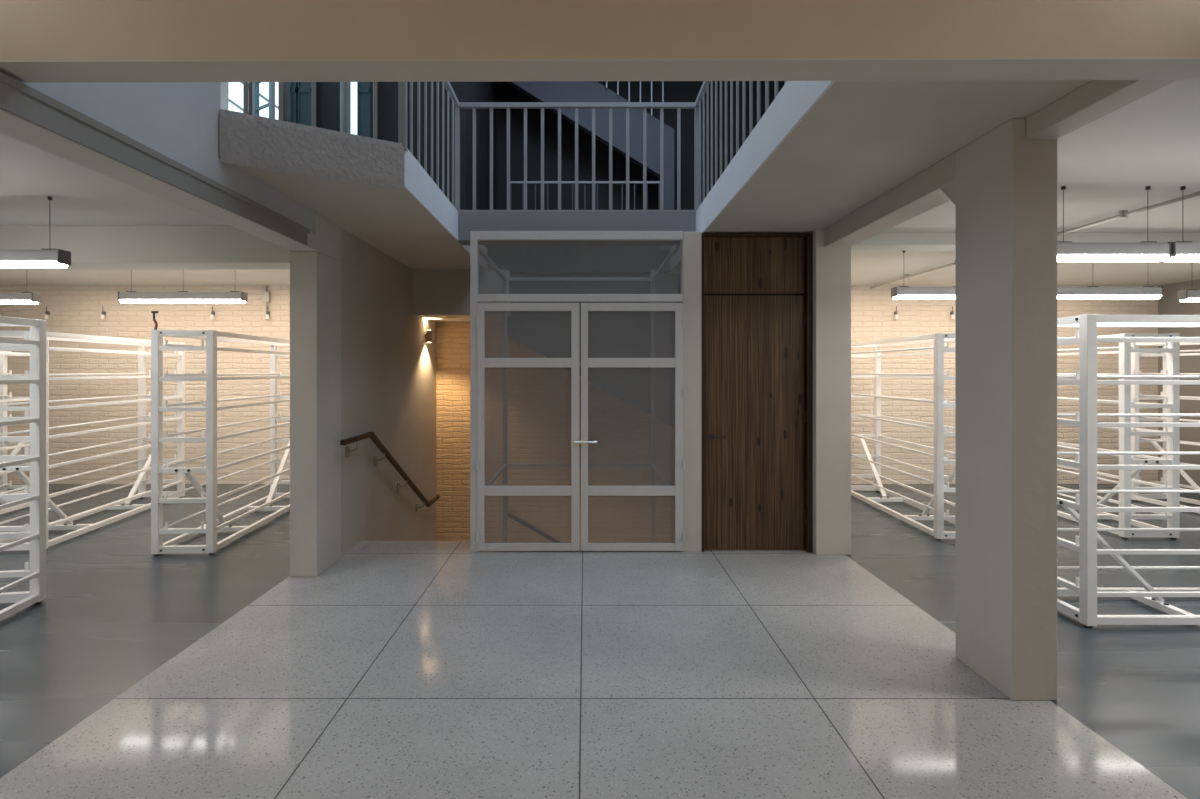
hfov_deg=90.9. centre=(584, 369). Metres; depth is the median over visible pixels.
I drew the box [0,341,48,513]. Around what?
storage rack
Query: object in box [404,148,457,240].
slab edge
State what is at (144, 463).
storage rack
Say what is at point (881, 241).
beam
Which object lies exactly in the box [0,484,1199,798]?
floor
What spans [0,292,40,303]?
linear light
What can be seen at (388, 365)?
wall
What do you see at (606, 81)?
guard
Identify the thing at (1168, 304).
wall
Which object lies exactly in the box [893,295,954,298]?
diffuser
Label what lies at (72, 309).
wall
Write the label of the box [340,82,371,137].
window
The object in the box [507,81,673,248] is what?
flight
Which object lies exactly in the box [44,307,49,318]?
wall hook
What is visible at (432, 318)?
ceiling
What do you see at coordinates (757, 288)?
door
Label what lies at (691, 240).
wall
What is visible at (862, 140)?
ceiling
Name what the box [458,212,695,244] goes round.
slab edge
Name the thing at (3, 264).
diffuser
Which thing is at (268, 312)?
wall hook
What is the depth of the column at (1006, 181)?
2.79 m
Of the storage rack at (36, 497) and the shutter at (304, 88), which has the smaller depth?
the storage rack at (36, 497)
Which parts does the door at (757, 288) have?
handle, transom panel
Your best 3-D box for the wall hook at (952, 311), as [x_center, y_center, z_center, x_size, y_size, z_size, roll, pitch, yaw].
[4.981,-0.775,7.998,0.047,0.170,0.064,0,0,0]
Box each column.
[289,212,340,576]
[811,229,850,554]
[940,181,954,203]
[955,119,1056,699]
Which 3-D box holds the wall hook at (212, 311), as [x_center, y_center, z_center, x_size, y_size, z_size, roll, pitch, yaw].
[-5.049,-0.775,7.998,0.047,0.170,0.064,0,0,0]
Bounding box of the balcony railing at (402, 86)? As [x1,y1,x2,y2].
[243,81,786,214]
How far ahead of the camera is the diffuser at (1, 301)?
6.06 m
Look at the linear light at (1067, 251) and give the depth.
3.65 m
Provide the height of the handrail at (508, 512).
1.129 m
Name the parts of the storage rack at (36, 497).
rail, rail, rail, rail, rail, rail, rail, rail, rail, rail, rail, post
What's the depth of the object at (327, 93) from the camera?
5.90 m
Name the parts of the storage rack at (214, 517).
post, rod, rail, rail, rail, rail, rail, rail, rail, rail, rail, post, rail, rail, rod, rod, rod, rod, rod, rod, rail, rail, post, rail, rail, rail, rail, rail, rail, rail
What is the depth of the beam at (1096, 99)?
2.46 m
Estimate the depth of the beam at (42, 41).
1.97 m
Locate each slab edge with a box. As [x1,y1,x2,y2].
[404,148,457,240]
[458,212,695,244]
[696,81,834,233]
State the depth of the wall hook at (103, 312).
7.99 m
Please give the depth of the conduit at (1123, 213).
4.35 m
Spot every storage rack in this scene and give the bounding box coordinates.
[0,316,45,620]
[0,331,184,550]
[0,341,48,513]
[151,330,289,555]
[851,333,954,539]
[1057,314,1199,627]
[1057,333,1179,538]
[1131,342,1199,512]
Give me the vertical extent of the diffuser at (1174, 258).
0.030 m
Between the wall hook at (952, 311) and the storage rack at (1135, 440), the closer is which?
the storage rack at (1135, 440)
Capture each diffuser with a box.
[0,261,67,267]
[0,300,38,303]
[119,299,245,302]
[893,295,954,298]
[1057,255,1168,261]
[1057,295,1161,298]
[1164,255,1199,261]
[1180,298,1199,301]
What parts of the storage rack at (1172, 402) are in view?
rail, rod, rod, rod, rod, rod, rod, rail, rod, post, rail, rail, rail, rail, rail, rail, rail, rail, rail, rail, post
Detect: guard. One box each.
[510,181,659,248]
[606,81,663,115]
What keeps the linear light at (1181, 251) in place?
hanging from the ceiling at (862, 140)
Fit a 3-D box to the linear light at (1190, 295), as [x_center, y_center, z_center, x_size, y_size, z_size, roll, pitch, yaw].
[6.600,-0.917,5.899,1.264,0.466,0.093,0,0,0]
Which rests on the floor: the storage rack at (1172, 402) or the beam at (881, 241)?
the storage rack at (1172, 402)
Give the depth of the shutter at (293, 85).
5.85 m
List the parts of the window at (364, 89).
frame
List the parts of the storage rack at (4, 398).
post, rail, rail, rail, rail, rail, post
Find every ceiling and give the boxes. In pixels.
[0,80,1199,285]
[419,314,510,321]
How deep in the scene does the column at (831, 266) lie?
4.94 m
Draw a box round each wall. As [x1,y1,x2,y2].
[0,286,1157,549]
[24,82,435,556]
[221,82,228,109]
[496,81,783,248]
[680,232,700,551]
[1158,279,1199,489]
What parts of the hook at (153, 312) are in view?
stem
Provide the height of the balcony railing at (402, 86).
1.025 m
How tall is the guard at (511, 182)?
0.845 m
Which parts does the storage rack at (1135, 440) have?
post, rail, rail, rail, rail, rail, rail, rail, post, rail, rail, rod, rod, rod, rod, rod, rail, rail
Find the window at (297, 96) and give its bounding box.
[249,82,311,125]
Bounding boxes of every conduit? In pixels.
[263,286,269,319]
[870,191,1199,288]
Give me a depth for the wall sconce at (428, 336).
7.45 m
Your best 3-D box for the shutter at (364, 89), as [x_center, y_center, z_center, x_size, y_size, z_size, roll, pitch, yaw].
[-2.192,-2.800,5.868,0.125,2.100,0.052,0,0,0]
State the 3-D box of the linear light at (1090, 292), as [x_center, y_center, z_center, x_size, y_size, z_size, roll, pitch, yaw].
[4.890,-0.917,5.679,1.264,0.466,0.093,0,0,0]
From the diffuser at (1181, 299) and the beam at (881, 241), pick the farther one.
the diffuser at (1181, 299)
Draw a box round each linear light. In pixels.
[0,196,70,267]
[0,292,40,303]
[118,291,247,302]
[891,251,954,298]
[1057,186,1170,261]
[1057,286,1162,298]
[1164,186,1199,261]
[1177,289,1199,301]
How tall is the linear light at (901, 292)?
0.466 m
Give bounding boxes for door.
[470,231,684,551]
[701,233,812,551]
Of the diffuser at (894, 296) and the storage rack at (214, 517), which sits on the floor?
the storage rack at (214, 517)
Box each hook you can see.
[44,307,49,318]
[100,307,105,318]
[151,311,158,329]
[210,307,214,318]
[265,306,269,318]
[950,307,954,318]
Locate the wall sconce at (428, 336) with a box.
[425,330,431,342]
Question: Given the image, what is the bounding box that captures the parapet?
[220,109,403,189]
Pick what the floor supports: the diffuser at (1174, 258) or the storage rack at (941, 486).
the storage rack at (941, 486)
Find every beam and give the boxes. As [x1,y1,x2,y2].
[0,0,1199,82]
[0,72,317,250]
[0,225,289,269]
[824,152,955,247]
[851,233,1199,250]
[1026,80,1176,138]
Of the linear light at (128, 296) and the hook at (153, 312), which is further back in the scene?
the linear light at (128, 296)
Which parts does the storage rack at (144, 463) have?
rail, rail, rail, rail, rail, rail, rail, rail, post, rail, rail, rod, rod, rod, rod, rod, rod, rod, rail, rail, post, rail, rail, rail, rail, rail, post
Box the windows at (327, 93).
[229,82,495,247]
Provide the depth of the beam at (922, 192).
3.86 m
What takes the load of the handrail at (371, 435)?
attached to the wall at (388, 365)
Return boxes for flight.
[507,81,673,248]
[508,273,679,428]
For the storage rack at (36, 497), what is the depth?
3.90 m
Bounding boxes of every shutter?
[290,82,297,122]
[298,82,311,125]
[357,82,371,137]
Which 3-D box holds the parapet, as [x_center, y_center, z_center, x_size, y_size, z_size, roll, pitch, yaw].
[-1.585,-1.297,3.511,1.003,0.294,0.026,0,0,-31]
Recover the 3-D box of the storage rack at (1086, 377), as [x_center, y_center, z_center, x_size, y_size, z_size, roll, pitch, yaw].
[4.110,0.608,3.785,2.202,1.885,0.500,0,0,0]
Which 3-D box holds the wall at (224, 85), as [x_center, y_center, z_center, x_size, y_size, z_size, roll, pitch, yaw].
[-5.990,-2.945,5.912,4.820,3.010,0.025,0,0,0]
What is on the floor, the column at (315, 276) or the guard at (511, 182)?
the column at (315, 276)
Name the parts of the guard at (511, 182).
rail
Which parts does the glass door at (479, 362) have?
rail, rail, post, door, latch plate, rail, rail, door, post, rail, rail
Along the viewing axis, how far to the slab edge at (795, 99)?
3.35 m
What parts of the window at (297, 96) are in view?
frame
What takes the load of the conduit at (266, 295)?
attached to the wall at (72, 309)
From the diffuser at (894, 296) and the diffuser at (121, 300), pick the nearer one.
the diffuser at (894, 296)
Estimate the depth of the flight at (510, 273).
7.15 m
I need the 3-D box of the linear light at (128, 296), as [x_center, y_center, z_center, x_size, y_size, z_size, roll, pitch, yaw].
[-4.100,-0.917,6.019,1.264,0.466,0.093,0,0,0]
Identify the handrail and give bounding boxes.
[340,432,439,511]
[508,512,560,542]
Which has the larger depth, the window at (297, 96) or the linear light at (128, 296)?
the linear light at (128, 296)
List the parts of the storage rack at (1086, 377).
rail, rail, rail, rail, rail, rail, rail, rail, rail, post, rail, rail, rod, rod, rod, rod, rod, rod, rod, rail, rail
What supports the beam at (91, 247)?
attached to the ceiling at (862, 140)
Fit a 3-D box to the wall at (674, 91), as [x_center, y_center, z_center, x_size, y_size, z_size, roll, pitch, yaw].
[1.150,-2.945,8.090,4.900,3.010,0.220,0,0,0]
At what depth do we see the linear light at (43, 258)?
3.88 m
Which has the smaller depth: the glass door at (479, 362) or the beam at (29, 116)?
the beam at (29, 116)
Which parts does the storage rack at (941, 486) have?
rail, rail, rail, rail, rail, rail, rail, rail, rail, post, rail, rail, rod, rod, rod, rod, rod, rod, rod, rail, rail, post, rail, rail, rail, rail, rail, rail, rail, rail, rail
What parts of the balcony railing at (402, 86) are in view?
post, rail, post, rail, rail, post, rail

